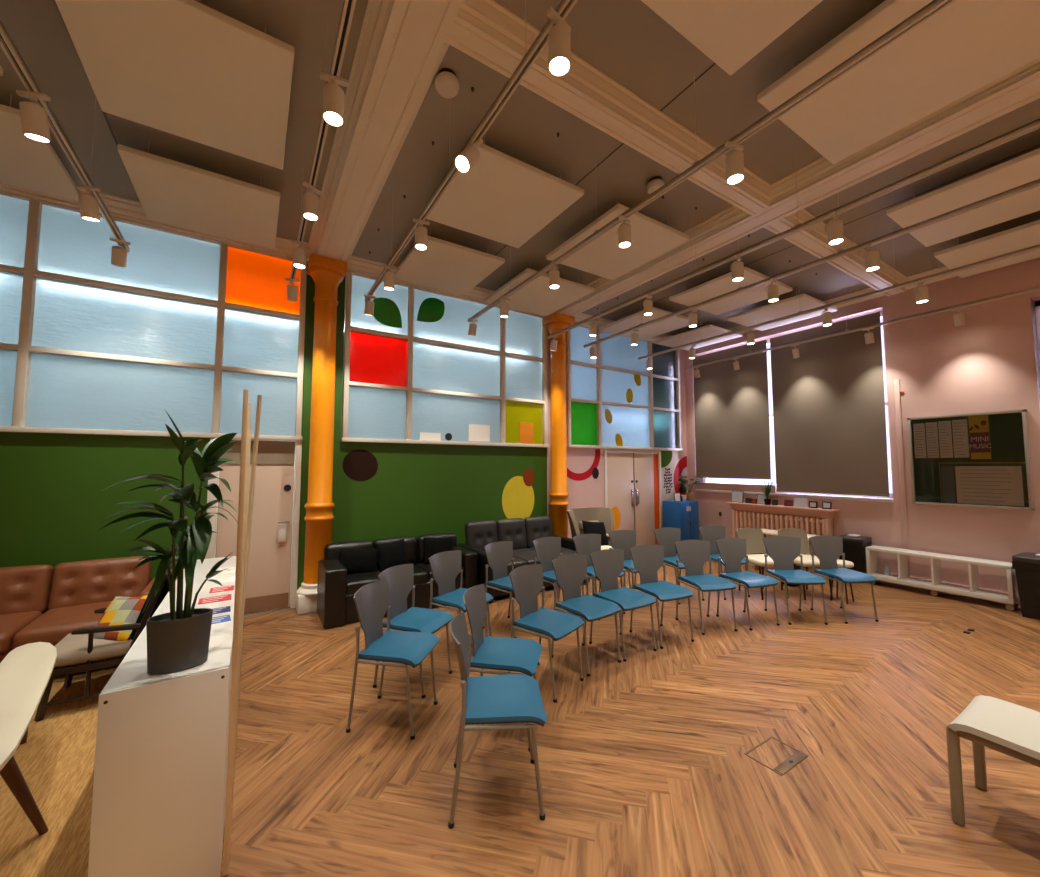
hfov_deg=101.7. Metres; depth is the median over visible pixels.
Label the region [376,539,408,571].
cushion
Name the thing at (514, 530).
cushion
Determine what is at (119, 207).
crown molding
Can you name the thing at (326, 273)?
column
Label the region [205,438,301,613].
door
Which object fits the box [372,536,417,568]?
cushion
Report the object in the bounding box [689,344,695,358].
track spotlight
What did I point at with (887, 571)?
glass bottle
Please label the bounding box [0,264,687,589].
wall
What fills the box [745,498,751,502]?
picture frame
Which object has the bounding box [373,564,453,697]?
chair
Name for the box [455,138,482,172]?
track spotlight
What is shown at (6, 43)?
track
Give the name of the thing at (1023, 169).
acoustic panel
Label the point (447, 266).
acoustic panel
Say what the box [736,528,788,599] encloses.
upholstered chair
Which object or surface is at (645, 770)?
floor
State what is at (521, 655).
chair
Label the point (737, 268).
track spotlight
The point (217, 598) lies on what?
print
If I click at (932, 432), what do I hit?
print
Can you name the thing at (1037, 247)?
track
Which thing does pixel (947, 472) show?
paper sheet
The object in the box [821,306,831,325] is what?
track spotlight
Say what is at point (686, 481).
potted plant
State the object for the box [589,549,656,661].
chair
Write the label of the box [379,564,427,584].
seat cushion
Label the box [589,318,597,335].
track spotlight
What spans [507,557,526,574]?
seat cushion
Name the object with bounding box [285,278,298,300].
track spotlight
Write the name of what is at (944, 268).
crown molding
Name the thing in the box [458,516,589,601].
leather sofa
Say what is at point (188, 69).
acoustic panel
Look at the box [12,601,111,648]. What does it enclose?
seat cushion
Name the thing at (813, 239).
beam
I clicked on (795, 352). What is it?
track spotlight
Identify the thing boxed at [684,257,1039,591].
wall
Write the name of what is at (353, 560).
cushion
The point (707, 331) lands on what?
acoustic panel
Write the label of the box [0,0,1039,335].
ceiling
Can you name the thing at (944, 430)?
print
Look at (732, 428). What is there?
roller blind
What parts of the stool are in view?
leg, leg, seat, leg, leg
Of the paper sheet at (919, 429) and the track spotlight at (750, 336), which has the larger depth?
the track spotlight at (750, 336)
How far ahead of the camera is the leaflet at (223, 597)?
2.38 m
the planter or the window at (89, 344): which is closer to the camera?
the planter
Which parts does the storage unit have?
panel, panel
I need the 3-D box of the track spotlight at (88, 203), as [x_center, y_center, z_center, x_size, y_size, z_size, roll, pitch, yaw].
[-2.767,-1.508,2.720,0.120,0.207,0.118,1,-4,-12]
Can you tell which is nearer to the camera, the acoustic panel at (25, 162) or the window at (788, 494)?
the acoustic panel at (25, 162)
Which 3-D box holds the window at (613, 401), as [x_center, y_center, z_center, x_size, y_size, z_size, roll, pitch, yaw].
[1.883,-0.827,7.395,2.750,2.035,0.145,2,-4,-32]
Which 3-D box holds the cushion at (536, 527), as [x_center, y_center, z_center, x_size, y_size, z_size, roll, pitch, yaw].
[0.252,1.310,5.906,0.436,0.438,0.200,2,-4,-32]
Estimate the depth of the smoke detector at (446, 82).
2.57 m
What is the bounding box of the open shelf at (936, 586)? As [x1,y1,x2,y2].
[865,545,1019,610]
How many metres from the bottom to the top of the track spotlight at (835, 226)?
0.201 m
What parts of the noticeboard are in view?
border strip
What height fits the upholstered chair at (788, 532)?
0.741 m
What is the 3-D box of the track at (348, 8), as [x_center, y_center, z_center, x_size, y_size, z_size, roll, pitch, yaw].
[-0.482,-2.005,1.378,0.036,0.618,6.620,2,-4,-32]
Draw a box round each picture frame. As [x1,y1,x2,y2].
[674,493,680,501]
[731,491,743,502]
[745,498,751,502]
[757,494,766,503]
[772,500,777,504]
[784,500,792,506]
[794,498,806,507]
[809,501,817,507]
[822,501,831,508]
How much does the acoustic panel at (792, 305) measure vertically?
0.210 m
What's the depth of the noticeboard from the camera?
4.77 m
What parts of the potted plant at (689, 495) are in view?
pot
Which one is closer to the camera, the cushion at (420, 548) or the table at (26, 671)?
the table at (26, 671)
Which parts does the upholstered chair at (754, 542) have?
backrest, seat, leg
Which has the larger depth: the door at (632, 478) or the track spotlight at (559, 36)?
the door at (632, 478)
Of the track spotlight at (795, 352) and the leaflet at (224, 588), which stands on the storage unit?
the leaflet at (224, 588)
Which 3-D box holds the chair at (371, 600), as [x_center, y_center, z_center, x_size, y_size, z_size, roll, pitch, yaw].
[-0.753,1.289,2.562,0.438,0.761,0.402,-1,-4,10]
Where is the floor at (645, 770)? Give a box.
[220,553,1039,876]
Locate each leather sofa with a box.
[0,556,183,662]
[317,533,477,628]
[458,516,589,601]
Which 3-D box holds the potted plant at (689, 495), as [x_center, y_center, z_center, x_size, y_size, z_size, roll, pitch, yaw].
[3.038,0.892,7.587,0.348,0.449,0.406,-1,-4,15]
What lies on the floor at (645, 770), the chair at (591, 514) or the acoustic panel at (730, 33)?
the chair at (591, 514)
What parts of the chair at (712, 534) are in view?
backrest, seat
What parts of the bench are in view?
leg, leg, seat, rail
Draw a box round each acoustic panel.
[0,94,80,200]
[55,0,294,169]
[117,141,279,248]
[394,235,504,294]
[426,139,583,247]
[484,262,594,315]
[546,203,689,279]
[599,307,697,339]
[641,0,822,75]
[656,324,742,350]
[669,261,792,314]
[727,287,836,330]
[757,0,1039,163]
[886,148,1039,246]
[934,220,1039,277]
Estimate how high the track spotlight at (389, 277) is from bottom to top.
0.205 m
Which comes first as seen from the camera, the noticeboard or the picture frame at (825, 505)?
the noticeboard
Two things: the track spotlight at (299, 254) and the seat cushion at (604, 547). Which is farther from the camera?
the seat cushion at (604, 547)
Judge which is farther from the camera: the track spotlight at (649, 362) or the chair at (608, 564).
the track spotlight at (649, 362)
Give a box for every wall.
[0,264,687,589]
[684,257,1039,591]
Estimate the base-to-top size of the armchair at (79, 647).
0.783 m
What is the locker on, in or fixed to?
on the floor at (645, 770)
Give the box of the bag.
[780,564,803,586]
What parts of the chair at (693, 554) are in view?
leg, rail, backrest, leg, seat, leg, leg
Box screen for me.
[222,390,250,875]
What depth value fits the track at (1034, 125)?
2.94 m
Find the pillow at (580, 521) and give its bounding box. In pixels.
[579,520,598,529]
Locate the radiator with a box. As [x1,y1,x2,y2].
[732,510,832,554]
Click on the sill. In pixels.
(699, 482)
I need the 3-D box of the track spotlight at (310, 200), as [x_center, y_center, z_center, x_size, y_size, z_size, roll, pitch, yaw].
[-1.334,-1.512,2.703,0.094,0.201,0.107,1,-4,-11]
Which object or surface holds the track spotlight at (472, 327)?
attached to the track at (935, 6)
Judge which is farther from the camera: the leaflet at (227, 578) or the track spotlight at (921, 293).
the track spotlight at (921, 293)
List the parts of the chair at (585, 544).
backrest, seat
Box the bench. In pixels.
[946,695,1039,825]
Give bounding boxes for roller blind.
[693,340,770,478]
[770,312,889,496]
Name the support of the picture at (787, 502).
attached to the picture frame at (786, 502)
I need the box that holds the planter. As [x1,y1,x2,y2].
[146,608,212,673]
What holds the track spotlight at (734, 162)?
attached to the track at (935, 6)
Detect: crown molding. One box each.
[0,182,671,341]
[728,266,957,333]
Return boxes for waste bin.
[839,534,871,573]
[1012,552,1039,619]
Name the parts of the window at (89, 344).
pane, pane, pane, pane, pane, pane, pane, pane, pane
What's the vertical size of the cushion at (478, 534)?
0.438 m
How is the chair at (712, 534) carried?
on the floor at (645, 770)
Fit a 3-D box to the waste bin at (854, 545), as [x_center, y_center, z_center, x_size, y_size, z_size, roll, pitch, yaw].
[4.471,1.581,5.647,0.334,0.582,0.294,3,-5,-34]
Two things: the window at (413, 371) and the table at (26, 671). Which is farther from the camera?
the window at (413, 371)
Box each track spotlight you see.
[16,90,50,142]
[76,184,100,221]
[109,237,129,267]
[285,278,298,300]
[291,240,308,268]
[302,181,320,220]
[320,71,348,126]
[364,294,375,315]
[383,265,396,289]
[413,218,429,249]
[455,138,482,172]
[468,318,477,335]
[500,297,509,317]
[547,7,570,75]
[548,262,559,288]
[550,335,558,350]
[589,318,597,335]
[590,343,596,358]
[618,215,630,247]
[631,329,638,345]
[643,294,652,315]
[646,356,652,368]
[688,308,696,326]
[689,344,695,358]
[693,366,699,377]
[724,141,743,184]
[730,254,743,281]
[732,357,739,369]
[745,328,754,344]
[766,278,778,301]
[790,344,799,358]
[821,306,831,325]
[825,211,843,244]
[862,327,873,343]
[863,241,879,270]
[913,279,928,303]
[951,306,965,326]
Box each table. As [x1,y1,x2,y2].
[0,642,56,834]
[754,529,822,577]
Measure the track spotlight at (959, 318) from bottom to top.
0.207 m
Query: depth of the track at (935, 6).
2.22 m
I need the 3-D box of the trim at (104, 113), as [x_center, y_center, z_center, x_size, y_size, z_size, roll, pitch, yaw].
[-1.401,-2.250,0.685,0.016,0.016,7.600,2,-4,-32]
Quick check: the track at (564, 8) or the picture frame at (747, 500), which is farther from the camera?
the picture frame at (747, 500)
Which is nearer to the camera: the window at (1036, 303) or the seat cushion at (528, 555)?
the window at (1036, 303)
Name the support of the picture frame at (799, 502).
on the wall shelf at (777, 509)
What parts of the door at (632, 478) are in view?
push plate, push plate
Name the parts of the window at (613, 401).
pane, pane, pane, pane, pane, pane, pane, pane, pane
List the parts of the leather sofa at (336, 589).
armrest, armrest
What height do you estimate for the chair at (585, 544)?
0.761 m
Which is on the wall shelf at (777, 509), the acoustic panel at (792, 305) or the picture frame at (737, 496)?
the picture frame at (737, 496)
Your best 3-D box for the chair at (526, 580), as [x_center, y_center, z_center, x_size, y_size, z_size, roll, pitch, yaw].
[0.176,1.317,2.977,0.438,0.761,0.402,-3,-5,38]
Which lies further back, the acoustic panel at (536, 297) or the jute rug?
the acoustic panel at (536, 297)
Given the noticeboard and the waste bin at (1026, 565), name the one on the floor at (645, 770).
the waste bin at (1026, 565)
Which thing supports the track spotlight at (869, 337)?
attached to the track at (1034, 289)
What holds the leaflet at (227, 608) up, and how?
on the storage unit
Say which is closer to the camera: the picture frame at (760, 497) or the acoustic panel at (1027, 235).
the acoustic panel at (1027, 235)
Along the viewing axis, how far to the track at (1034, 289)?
5.29 m
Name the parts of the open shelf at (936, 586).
panel, panel, panel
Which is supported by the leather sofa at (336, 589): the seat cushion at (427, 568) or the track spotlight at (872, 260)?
the seat cushion at (427, 568)
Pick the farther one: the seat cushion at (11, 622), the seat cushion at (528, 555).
the seat cushion at (528, 555)
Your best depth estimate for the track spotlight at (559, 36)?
1.66 m
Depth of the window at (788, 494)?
6.07 m
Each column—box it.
[295,254,347,614]
[543,312,574,537]
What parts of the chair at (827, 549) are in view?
leg, backrest, rail, leg, leg, seat, leg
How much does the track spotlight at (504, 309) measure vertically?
0.205 m
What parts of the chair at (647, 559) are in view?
leg, backrest, leg, leg, seat, leg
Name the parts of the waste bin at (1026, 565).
lid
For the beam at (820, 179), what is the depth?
3.33 m
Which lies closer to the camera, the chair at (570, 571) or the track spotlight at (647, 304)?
the chair at (570, 571)
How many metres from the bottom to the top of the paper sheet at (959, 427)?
0.445 m
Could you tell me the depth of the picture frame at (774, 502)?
6.63 m
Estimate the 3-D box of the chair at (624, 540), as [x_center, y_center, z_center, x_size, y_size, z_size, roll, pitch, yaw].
[1.248,1.429,4.694,0.402,0.761,0.438,2,-4,-25]
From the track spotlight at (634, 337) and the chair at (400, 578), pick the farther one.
the track spotlight at (634, 337)
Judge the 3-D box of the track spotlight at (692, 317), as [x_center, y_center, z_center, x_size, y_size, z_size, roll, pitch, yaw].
[1.964,-1.375,4.809,0.107,0.201,0.094,-1,-4,17]
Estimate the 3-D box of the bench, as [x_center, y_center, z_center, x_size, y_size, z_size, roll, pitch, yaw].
[2.210,1.390,1.554,0.415,0.428,0.833,2,-4,-32]
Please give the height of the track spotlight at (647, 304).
0.201 m
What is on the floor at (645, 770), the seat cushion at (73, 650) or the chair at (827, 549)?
the chair at (827, 549)
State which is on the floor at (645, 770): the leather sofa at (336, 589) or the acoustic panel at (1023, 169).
the leather sofa at (336, 589)
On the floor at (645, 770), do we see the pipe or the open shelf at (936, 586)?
the open shelf at (936, 586)
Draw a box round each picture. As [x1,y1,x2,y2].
[785,500,791,505]
[823,503,829,507]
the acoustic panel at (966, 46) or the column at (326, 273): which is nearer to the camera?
the acoustic panel at (966, 46)
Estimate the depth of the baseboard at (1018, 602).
4.98 m
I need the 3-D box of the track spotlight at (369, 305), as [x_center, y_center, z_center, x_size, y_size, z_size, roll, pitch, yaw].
[-1.584,-1.395,4.448,0.120,0.207,0.125,2,-4,-32]
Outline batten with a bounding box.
[240,395,261,656]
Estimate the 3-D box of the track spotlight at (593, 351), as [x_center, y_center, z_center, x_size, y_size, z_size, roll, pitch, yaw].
[1.079,-1.283,6.211,0.094,0.201,0.107,1,-4,-11]
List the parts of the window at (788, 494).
sill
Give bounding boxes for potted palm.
[95,410,239,673]
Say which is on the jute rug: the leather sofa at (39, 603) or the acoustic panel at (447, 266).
the leather sofa at (39, 603)
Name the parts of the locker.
door, door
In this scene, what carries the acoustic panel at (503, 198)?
hanging from the ceiling
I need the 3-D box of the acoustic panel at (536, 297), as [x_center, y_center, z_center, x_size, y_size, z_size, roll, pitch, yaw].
[0.229,-1.941,5.492,1.010,0.210,1.060,2,-4,-32]
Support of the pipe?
attached to the wall at (989, 363)
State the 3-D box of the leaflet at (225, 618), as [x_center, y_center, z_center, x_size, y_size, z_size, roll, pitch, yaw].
[-1.476,0.885,2.066,0.100,0.003,0.100,3,-5,-38]
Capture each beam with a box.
[308,0,464,261]
[444,0,770,215]
[546,57,1039,316]
[764,209,906,295]
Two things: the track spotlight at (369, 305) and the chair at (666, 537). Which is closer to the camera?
the track spotlight at (369, 305)
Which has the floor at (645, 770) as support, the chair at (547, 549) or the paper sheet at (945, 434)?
the chair at (547, 549)
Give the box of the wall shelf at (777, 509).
[726,502,839,518]
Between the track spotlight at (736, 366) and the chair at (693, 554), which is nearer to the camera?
the chair at (693, 554)
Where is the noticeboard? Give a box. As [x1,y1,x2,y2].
[907,409,1034,510]
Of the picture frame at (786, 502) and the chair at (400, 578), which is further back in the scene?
the picture frame at (786, 502)
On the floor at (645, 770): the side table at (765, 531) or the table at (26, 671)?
the side table at (765, 531)
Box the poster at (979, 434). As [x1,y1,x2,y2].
[968,415,990,458]
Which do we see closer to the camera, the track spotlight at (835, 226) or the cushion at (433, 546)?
the track spotlight at (835, 226)
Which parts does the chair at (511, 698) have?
leg, backrest, leg, rail, seat, leg, leg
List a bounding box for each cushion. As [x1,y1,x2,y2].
[0,564,54,614]
[0,611,41,654]
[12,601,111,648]
[48,556,151,609]
[54,633,131,667]
[93,595,147,641]
[131,575,176,639]
[324,540,372,559]
[339,548,377,573]
[346,570,380,594]
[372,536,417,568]
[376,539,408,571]
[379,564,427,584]
[416,533,456,562]
[416,562,463,581]
[424,537,451,564]
[465,520,497,550]
[496,518,526,549]
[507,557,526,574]
[513,548,540,564]
[524,516,552,548]
[529,547,577,557]
[582,520,607,545]
[601,545,612,549]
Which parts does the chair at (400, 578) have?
leg, backrest, leg, seat, leg, leg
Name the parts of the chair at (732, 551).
leg, backrest, rail, leg, leg, seat, leg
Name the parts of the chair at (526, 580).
leg, backrest, rail, leg, seat, leg, leg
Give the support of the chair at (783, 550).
on the floor at (645, 770)
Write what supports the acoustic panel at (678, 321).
hanging from the ceiling
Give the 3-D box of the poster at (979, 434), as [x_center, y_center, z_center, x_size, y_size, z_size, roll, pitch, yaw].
[5.244,-0.013,4.826,0.007,0.495,0.171,2,-4,-32]
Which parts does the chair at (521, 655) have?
leg, backrest, leg, rail, seat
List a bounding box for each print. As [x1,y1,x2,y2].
[202,596,223,602]
[914,426,922,455]
[927,427,937,455]
[940,426,948,449]
[953,422,964,454]
[960,473,1008,501]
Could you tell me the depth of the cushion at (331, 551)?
4.47 m
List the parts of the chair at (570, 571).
leg, backrest, rail, leg, leg, seat, leg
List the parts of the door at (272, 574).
grey panel, kick plate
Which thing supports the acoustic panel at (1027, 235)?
hanging from the ceiling
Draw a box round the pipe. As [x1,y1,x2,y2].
[893,379,910,575]
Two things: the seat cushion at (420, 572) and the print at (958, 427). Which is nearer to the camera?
the seat cushion at (420, 572)
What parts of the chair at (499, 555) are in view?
leg, backrest, rail, seat, leg, leg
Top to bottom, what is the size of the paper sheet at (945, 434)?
0.440 m
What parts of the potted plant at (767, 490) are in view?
pot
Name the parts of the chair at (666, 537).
backrest, seat, leg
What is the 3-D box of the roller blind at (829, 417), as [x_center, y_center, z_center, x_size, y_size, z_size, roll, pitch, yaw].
[4.442,-0.429,6.180,0.066,2.457,1.424,2,-4,-32]
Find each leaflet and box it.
[198,594,230,604]
[209,585,233,592]
[211,575,234,583]
[212,615,230,623]
[213,606,230,613]
[217,567,235,573]
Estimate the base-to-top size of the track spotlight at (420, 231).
0.201 m
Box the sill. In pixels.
[699,482,775,485]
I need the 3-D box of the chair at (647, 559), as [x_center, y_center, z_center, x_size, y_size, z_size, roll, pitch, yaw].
[1.246,1.368,3.761,0.402,0.761,0.438,2,-4,-24]
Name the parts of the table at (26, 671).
leg, leg, seat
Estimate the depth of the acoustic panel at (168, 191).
3.48 m
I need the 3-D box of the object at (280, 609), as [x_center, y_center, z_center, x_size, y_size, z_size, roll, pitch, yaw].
[-0.158,1.768,3.100,11.950,0.117,11.200,2,-4,-32]
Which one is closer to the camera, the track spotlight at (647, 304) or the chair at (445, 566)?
the chair at (445, 566)
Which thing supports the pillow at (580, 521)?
on the chair at (591, 514)
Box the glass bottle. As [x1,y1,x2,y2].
[884,562,890,575]
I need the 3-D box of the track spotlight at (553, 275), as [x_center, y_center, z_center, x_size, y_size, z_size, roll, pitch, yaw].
[0.306,-1.444,3.756,0.094,0.201,0.107,1,-4,-11]
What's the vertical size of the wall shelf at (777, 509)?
0.128 m
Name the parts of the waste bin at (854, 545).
lid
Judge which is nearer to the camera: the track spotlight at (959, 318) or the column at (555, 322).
the track spotlight at (959, 318)
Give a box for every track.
[0,21,129,251]
[289,0,355,283]
[365,0,577,300]
[468,0,955,322]
[547,119,1039,338]
[584,179,1039,347]
[638,230,1039,359]
[684,263,1039,369]
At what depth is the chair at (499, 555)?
4.06 m
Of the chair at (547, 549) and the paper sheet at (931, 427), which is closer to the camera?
the chair at (547, 549)
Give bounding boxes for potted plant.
[678,476,699,500]
[678,480,687,500]
[760,480,773,504]
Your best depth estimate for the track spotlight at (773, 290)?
4.04 m
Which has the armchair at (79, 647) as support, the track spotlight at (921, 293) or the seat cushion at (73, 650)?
the seat cushion at (73, 650)
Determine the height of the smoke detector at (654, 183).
0.095 m
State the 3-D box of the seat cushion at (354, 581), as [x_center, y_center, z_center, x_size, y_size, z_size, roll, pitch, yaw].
[-1.613,1.458,4.328,0.412,0.139,0.500,2,-4,-32]
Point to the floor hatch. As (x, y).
(788, 764)
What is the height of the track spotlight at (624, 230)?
0.201 m
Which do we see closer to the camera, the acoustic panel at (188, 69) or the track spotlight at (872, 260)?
the acoustic panel at (188, 69)
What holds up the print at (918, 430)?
attached to the paper sheet at (919, 429)
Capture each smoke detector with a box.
[435,68,458,98]
[646,176,664,193]
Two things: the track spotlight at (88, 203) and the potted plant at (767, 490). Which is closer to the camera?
the track spotlight at (88, 203)
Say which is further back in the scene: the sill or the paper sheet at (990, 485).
the sill
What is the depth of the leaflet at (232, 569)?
3.04 m
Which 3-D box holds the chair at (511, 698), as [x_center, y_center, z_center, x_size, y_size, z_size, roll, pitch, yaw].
[-0.113,1.252,1.983,0.438,0.761,0.402,0,-4,-5]
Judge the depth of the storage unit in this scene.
1.48 m
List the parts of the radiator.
casing panel, casing panel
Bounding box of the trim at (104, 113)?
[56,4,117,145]
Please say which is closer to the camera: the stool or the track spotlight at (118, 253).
the track spotlight at (118, 253)
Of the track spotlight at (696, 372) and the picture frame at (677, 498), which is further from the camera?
the track spotlight at (696, 372)
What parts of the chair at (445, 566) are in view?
leg, backrest, rail, leg, seat, leg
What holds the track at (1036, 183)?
hanging from the ceiling
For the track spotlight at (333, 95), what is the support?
attached to the track at (348, 8)
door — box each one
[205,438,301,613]
[604,449,662,545]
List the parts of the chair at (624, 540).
backrest, leg, seat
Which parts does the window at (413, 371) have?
pane, pane, pane, pane, pane, pane, pane, pane, pane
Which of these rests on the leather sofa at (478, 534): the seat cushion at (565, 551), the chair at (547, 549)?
the seat cushion at (565, 551)
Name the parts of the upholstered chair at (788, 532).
backrest, leg, seat, leg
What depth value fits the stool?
4.69 m
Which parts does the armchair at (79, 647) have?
leg, leg, rail, arm post, armrest, armrest, post, rail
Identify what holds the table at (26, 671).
on the jute rug
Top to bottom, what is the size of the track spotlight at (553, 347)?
0.207 m
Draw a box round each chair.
[346,580,439,739]
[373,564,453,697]
[428,550,492,636]
[448,612,547,828]
[463,584,542,751]
[483,541,538,637]
[507,564,583,702]
[532,537,585,610]
[551,555,620,676]
[566,507,614,549]
[573,534,624,620]
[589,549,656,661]
[608,530,658,605]
[629,545,693,648]
[654,528,703,603]
[674,540,736,634]
[699,526,749,599]
[715,538,779,630]
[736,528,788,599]
[762,536,827,624]
[778,528,832,599]
[809,535,878,623]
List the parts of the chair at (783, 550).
leg, rail, backrest, leg, seat, leg, leg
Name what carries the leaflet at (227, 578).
on the storage unit
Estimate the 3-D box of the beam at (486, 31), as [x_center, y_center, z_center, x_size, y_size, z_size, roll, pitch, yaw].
[0.883,-2.146,2.967,2.940,0.170,0.255,2,-4,-32]
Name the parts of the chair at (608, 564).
leg, backrest, leg, leg, seat, leg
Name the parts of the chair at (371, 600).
leg, backrest, rail, leg, seat, leg, leg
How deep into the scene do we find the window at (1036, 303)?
4.65 m
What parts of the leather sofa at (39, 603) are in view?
armrest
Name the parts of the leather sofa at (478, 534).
armrest, armrest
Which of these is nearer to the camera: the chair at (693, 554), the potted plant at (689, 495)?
the chair at (693, 554)
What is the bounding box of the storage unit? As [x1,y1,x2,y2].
[88,556,235,876]
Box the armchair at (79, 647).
[35,561,176,721]
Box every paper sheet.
[913,423,926,457]
[925,422,938,457]
[938,421,952,457]
[941,466,955,502]
[952,419,968,457]
[955,466,1023,505]
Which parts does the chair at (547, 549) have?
backrest, leg, seat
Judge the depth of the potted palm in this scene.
1.59 m
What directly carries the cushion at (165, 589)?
on the armchair at (79, 647)
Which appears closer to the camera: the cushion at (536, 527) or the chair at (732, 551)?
the chair at (732, 551)
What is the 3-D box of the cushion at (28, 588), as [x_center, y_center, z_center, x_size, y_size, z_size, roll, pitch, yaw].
[-4.004,1.181,3.176,0.668,0.399,0.237,2,-4,-32]
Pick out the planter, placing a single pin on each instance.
(177, 641)
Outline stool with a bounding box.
[830,559,853,603]
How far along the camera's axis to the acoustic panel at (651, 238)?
4.25 m
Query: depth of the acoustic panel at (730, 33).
2.09 m
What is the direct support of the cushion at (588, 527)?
on the chair at (591, 514)
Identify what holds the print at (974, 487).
attached to the paper sheet at (990, 485)
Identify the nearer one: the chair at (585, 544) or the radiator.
the chair at (585, 544)
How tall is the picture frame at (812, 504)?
0.100 m
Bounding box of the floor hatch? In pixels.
[744,736,808,775]
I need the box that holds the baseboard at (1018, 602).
[748,553,1020,605]
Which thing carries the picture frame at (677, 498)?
on the locker
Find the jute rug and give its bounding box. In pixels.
[0,656,122,876]
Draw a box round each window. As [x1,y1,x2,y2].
[0,190,306,439]
[341,270,548,447]
[566,323,682,450]
[695,311,893,501]
[1034,300,1039,366]
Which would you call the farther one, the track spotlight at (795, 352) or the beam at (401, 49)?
the track spotlight at (795, 352)
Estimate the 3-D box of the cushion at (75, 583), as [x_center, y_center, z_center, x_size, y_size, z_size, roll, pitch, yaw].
[-3.462,1.203,3.516,0.588,0.399,0.237,2,-4,-32]
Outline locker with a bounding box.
[663,500,698,553]
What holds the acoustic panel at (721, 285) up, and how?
hanging from the ceiling
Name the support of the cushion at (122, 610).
on the armchair at (79, 647)
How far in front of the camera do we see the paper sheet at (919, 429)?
5.26 m
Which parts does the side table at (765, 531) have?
panel leg, panel leg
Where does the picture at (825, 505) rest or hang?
attached to the picture frame at (825, 505)
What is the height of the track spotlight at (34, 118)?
0.207 m

